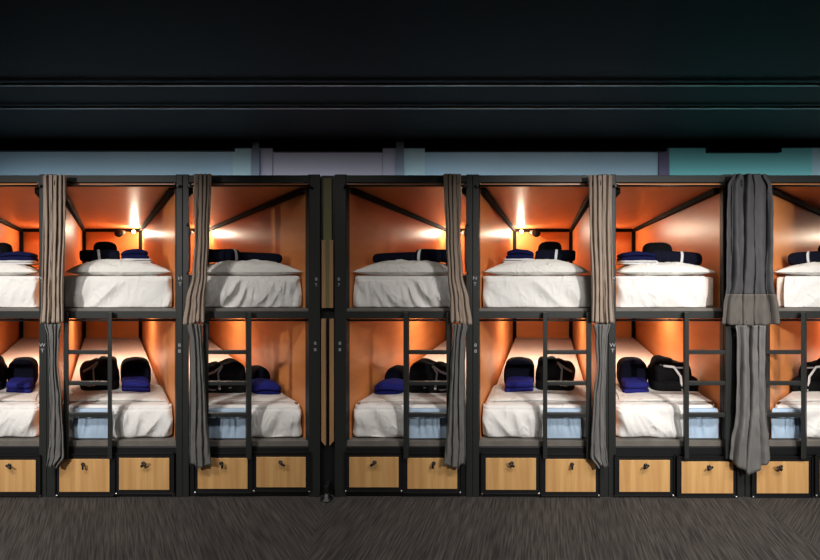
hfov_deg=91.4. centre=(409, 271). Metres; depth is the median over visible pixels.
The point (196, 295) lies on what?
curtain
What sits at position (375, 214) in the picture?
bunk bed
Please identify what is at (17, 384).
folded towel
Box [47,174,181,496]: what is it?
bunk bed
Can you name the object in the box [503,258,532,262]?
towel
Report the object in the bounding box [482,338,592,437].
mattress
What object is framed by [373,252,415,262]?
rolled blanket
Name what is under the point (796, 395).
pillow
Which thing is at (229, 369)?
bag
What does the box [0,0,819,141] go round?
ceiling
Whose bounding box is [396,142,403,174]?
trim
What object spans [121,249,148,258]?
folded towel
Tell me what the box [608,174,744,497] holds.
bunk bed
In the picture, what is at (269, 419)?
mattress
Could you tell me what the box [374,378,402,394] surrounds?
folded towel
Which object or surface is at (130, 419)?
mattress
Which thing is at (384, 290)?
mattress
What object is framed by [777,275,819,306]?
mattress
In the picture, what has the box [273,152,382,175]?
wall panel
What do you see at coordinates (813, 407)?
mattress
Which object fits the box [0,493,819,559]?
floor
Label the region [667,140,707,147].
trim
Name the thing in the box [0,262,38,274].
pillow
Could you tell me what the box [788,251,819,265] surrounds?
rolled blanket
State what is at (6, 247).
cushion
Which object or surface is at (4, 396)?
pillow
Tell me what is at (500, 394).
pillow
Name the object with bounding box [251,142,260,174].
trim
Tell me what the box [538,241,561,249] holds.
cushion
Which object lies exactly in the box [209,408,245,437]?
sheet
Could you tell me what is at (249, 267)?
pillow
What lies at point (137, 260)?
towel
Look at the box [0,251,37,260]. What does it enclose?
folded towel
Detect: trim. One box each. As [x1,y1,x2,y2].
[0,83,819,85]
[0,106,819,108]
[0,140,234,151]
[233,140,251,147]
[233,148,250,174]
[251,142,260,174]
[259,140,272,147]
[261,148,272,174]
[273,140,382,152]
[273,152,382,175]
[383,148,395,174]
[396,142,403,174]
[404,148,424,174]
[425,140,666,151]
[658,148,668,174]
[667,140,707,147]
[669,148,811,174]
[706,140,781,152]
[782,140,819,147]
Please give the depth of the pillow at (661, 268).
2.95 m
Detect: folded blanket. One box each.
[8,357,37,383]
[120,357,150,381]
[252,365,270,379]
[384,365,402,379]
[504,357,534,381]
[617,357,646,383]
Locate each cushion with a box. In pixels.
[0,243,12,251]
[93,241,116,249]
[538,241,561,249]
[642,242,671,251]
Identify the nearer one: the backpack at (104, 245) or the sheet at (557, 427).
the sheet at (557, 427)
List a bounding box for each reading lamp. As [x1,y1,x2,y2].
[114,229,125,236]
[529,229,540,236]
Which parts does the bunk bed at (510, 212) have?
post, panel, drawer, post, post, rail, curtain rod, curtain rod, rail, ceiling panel, rail, panel, drawer, post, post, panel, post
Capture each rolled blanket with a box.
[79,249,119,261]
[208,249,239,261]
[239,252,281,262]
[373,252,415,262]
[415,249,446,261]
[535,249,575,261]
[650,250,701,265]
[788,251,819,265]
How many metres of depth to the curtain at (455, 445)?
2.80 m
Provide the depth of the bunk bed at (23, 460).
2.86 m
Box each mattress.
[0,274,38,306]
[0,338,38,436]
[61,338,172,437]
[64,275,171,306]
[189,274,301,306]
[189,338,301,436]
[353,274,465,306]
[353,338,465,436]
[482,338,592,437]
[483,275,590,306]
[616,274,712,306]
[616,338,714,437]
[775,401,819,437]
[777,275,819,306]
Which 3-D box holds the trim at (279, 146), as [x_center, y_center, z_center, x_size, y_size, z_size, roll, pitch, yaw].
[-1.209,-1.853,5.898,1.612,0.164,0.070,0,0,0]
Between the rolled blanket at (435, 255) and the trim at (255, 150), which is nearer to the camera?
the rolled blanket at (435, 255)
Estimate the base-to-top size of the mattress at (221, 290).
0.235 m
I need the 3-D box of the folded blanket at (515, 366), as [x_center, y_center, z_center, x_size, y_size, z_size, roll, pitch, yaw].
[0.953,0.860,3.477,0.304,0.240,0.203,0,0,0]
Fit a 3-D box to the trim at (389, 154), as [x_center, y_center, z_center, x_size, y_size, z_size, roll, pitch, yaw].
[-0.312,-0.166,6.038,0.203,3.545,0.050,0,0,0]
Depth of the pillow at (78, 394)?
3.09 m
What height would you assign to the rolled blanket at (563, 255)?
0.101 m
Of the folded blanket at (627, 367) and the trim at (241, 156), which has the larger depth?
the trim at (241, 156)
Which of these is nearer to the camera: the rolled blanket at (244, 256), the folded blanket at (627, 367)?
the rolled blanket at (244, 256)
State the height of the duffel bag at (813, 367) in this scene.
0.307 m
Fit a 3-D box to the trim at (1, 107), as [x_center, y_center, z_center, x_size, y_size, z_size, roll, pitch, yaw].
[0.300,-1.911,4.646,18.500,0.030,0.032,0,0,0]
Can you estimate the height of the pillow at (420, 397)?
0.010 m
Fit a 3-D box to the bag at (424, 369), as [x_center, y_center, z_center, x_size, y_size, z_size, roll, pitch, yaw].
[0.196,0.877,3.356,0.451,0.297,0.292,0,0,0]
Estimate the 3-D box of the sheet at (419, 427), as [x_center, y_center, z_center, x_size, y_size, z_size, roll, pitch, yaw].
[0.140,1.096,2.900,0.298,0.207,0.047,0,0,0]
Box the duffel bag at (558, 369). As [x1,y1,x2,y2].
[535,356,574,390]
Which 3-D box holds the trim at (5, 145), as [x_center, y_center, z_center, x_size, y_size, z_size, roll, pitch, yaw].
[-7.380,-1.858,5.898,9.572,0.154,0.070,0,0,0]
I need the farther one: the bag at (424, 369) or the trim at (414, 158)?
the trim at (414, 158)
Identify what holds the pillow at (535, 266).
on the mattress at (498, 290)
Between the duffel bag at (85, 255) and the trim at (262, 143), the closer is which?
the duffel bag at (85, 255)
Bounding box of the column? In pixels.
[320,176,334,502]
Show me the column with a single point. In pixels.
(327, 183)
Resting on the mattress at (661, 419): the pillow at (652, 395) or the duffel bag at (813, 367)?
the pillow at (652, 395)
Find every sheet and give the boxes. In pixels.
[74,408,107,437]
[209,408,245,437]
[409,408,445,437]
[547,408,580,437]
[689,408,718,437]
[771,408,800,437]
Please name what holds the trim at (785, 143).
attached to the wall
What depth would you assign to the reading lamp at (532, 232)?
5.57 m
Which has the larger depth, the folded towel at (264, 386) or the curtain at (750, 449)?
the folded towel at (264, 386)
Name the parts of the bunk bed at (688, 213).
post, panel, post, post, drawer, curtain rod, ceiling panel, rail, rail, rail, curtain rod, panel, drawer, post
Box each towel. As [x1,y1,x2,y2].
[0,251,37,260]
[0,260,38,264]
[6,377,35,392]
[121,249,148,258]
[121,376,150,391]
[122,258,151,262]
[252,378,280,394]
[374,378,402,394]
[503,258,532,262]
[504,376,533,391]
[506,249,533,258]
[616,260,657,264]
[617,251,654,260]
[619,377,648,392]
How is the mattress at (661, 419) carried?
on the bunk bed at (688, 213)
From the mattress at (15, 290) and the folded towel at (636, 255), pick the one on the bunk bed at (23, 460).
the mattress at (15, 290)
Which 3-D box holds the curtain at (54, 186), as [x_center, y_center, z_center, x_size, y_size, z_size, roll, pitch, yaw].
[-2.499,-0.158,2.816,0.199,1.043,0.079,0,0,0]
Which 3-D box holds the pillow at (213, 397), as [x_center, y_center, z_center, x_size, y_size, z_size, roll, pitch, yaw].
[-1.341,0.979,3.197,0.993,0.010,0.400,0,0,0]
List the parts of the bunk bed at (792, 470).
post, drawer, rail, rail, panel, curtain rod, ceiling panel, rail, curtain rod, drawer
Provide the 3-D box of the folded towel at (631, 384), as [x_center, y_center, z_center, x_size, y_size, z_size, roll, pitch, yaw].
[1.836,0.931,3.277,0.260,0.108,0.202,0,0,0]
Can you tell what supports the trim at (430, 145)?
attached to the wall
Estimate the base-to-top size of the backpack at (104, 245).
0.195 m
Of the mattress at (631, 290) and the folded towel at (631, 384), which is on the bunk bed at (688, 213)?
the mattress at (631, 290)
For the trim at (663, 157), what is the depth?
6.03 m
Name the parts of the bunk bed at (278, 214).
post, tieback handle, panel, drawer, ceiling panel, rail, curtain rod, panel, rail, curtain rod, rail, drawer, post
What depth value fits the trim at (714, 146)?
5.86 m
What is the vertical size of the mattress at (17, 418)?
0.284 m
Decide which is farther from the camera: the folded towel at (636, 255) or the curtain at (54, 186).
the folded towel at (636, 255)
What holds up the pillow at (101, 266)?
on the mattress at (79, 290)
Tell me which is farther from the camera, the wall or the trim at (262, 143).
the wall
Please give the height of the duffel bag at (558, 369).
0.291 m
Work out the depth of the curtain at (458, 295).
2.79 m
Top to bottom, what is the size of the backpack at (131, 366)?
0.240 m
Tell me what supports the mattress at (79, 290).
on the bunk bed at (144, 212)
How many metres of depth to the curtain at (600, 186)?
2.79 m
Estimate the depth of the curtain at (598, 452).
2.79 m
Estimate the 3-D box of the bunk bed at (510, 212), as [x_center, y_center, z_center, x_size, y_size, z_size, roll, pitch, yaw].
[1.435,0.454,4.272,0.914,2.306,3.360,0,0,20]
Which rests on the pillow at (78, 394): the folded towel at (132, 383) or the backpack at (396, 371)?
the folded towel at (132, 383)
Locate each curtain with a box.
[40,174,66,323]
[45,324,63,468]
[183,173,211,324]
[187,320,210,468]
[443,173,471,324]
[444,320,467,468]
[588,174,614,323]
[590,324,609,468]
[722,173,779,325]
[730,321,769,475]
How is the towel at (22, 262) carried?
on the pillow at (5, 268)
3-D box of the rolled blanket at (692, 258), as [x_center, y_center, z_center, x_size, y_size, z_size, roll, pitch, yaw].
[2.067,-0.108,3.117,0.416,0.125,0.133,0,0,0]
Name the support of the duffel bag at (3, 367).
on the pillow at (4, 396)
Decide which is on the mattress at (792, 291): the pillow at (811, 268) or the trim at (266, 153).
the pillow at (811, 268)
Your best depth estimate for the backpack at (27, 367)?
3.38 m
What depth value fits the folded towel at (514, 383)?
3.19 m
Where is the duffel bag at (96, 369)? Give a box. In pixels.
[80,356,119,390]
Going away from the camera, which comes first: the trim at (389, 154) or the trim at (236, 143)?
the trim at (236, 143)
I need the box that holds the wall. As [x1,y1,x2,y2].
[0,148,819,174]
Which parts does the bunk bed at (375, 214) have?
post, drawer, rail, curtain rod, panel, rail, curtain rod, rail, ceiling panel, drawer, panel, tieback handle, post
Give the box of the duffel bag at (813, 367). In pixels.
[791,358,819,391]
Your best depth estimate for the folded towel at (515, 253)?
3.04 m
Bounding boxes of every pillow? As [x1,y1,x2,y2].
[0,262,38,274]
[0,386,38,401]
[66,259,170,274]
[69,386,165,400]
[207,259,301,274]
[209,393,295,401]
[353,259,447,274]
[359,393,445,401]
[484,259,588,274]
[489,386,585,400]
[616,262,714,274]
[616,386,711,401]
[775,262,819,274]
[778,391,819,401]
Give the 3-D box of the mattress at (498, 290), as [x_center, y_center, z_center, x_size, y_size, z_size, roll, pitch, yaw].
[1.407,0.142,4.283,0.784,0.236,3.146,0,0,19]
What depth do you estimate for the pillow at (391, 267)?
2.95 m
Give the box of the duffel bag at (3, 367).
[0,355,7,389]
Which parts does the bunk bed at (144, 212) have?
post, panel, post, post, drawer, panel, rail, ceiling panel, rail, curtain rod, curtain rod, rail, post, post, drawer, panel, post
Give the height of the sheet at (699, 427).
0.207 m
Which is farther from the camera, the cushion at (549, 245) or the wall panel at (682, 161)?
the wall panel at (682, 161)
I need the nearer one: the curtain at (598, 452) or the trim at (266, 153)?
the curtain at (598, 452)
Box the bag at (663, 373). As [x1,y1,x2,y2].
[647,355,698,391]
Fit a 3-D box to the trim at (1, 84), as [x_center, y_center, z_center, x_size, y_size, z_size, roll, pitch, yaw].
[0.300,-1.911,4.076,18.500,0.030,0.032,0,0,0]
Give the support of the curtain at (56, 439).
hanging from the bunk bed at (144, 212)
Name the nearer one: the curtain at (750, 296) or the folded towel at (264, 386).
the curtain at (750, 296)
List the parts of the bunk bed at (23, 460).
panel, curtain rod, rail, rail, curtain rod, ceiling panel, rail, drawer, post, post, panel, post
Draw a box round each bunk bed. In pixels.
[0,174,46,497]
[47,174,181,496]
[182,174,319,496]
[335,174,472,496]
[473,174,607,496]
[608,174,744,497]
[745,174,819,497]
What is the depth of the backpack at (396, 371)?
3.39 m
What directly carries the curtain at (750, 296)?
hanging from the bunk bed at (688, 213)
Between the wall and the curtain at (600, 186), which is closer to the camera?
the curtain at (600, 186)
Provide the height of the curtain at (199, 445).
1.054 m
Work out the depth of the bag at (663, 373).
3.25 m
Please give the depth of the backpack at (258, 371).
3.39 m
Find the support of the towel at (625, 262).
on the pillow at (661, 268)
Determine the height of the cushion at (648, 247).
0.199 m
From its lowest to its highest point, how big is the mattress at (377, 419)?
0.284 m
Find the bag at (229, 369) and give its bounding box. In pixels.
[209,358,245,392]
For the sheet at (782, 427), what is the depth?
2.88 m
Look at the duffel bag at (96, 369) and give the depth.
3.25 m
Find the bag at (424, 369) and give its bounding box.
[409,358,445,392]
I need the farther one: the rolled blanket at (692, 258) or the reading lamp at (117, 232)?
the reading lamp at (117, 232)
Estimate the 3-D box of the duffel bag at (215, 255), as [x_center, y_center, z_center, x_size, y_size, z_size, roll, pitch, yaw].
[-1.495,-0.127,3.127,0.373,0.111,0.128,0,0,0]
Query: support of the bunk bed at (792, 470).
on the floor
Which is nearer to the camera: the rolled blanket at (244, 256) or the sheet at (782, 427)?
the sheet at (782, 427)
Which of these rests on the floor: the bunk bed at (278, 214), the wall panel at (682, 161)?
the bunk bed at (278, 214)
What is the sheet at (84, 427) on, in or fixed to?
on the bunk bed at (144, 212)

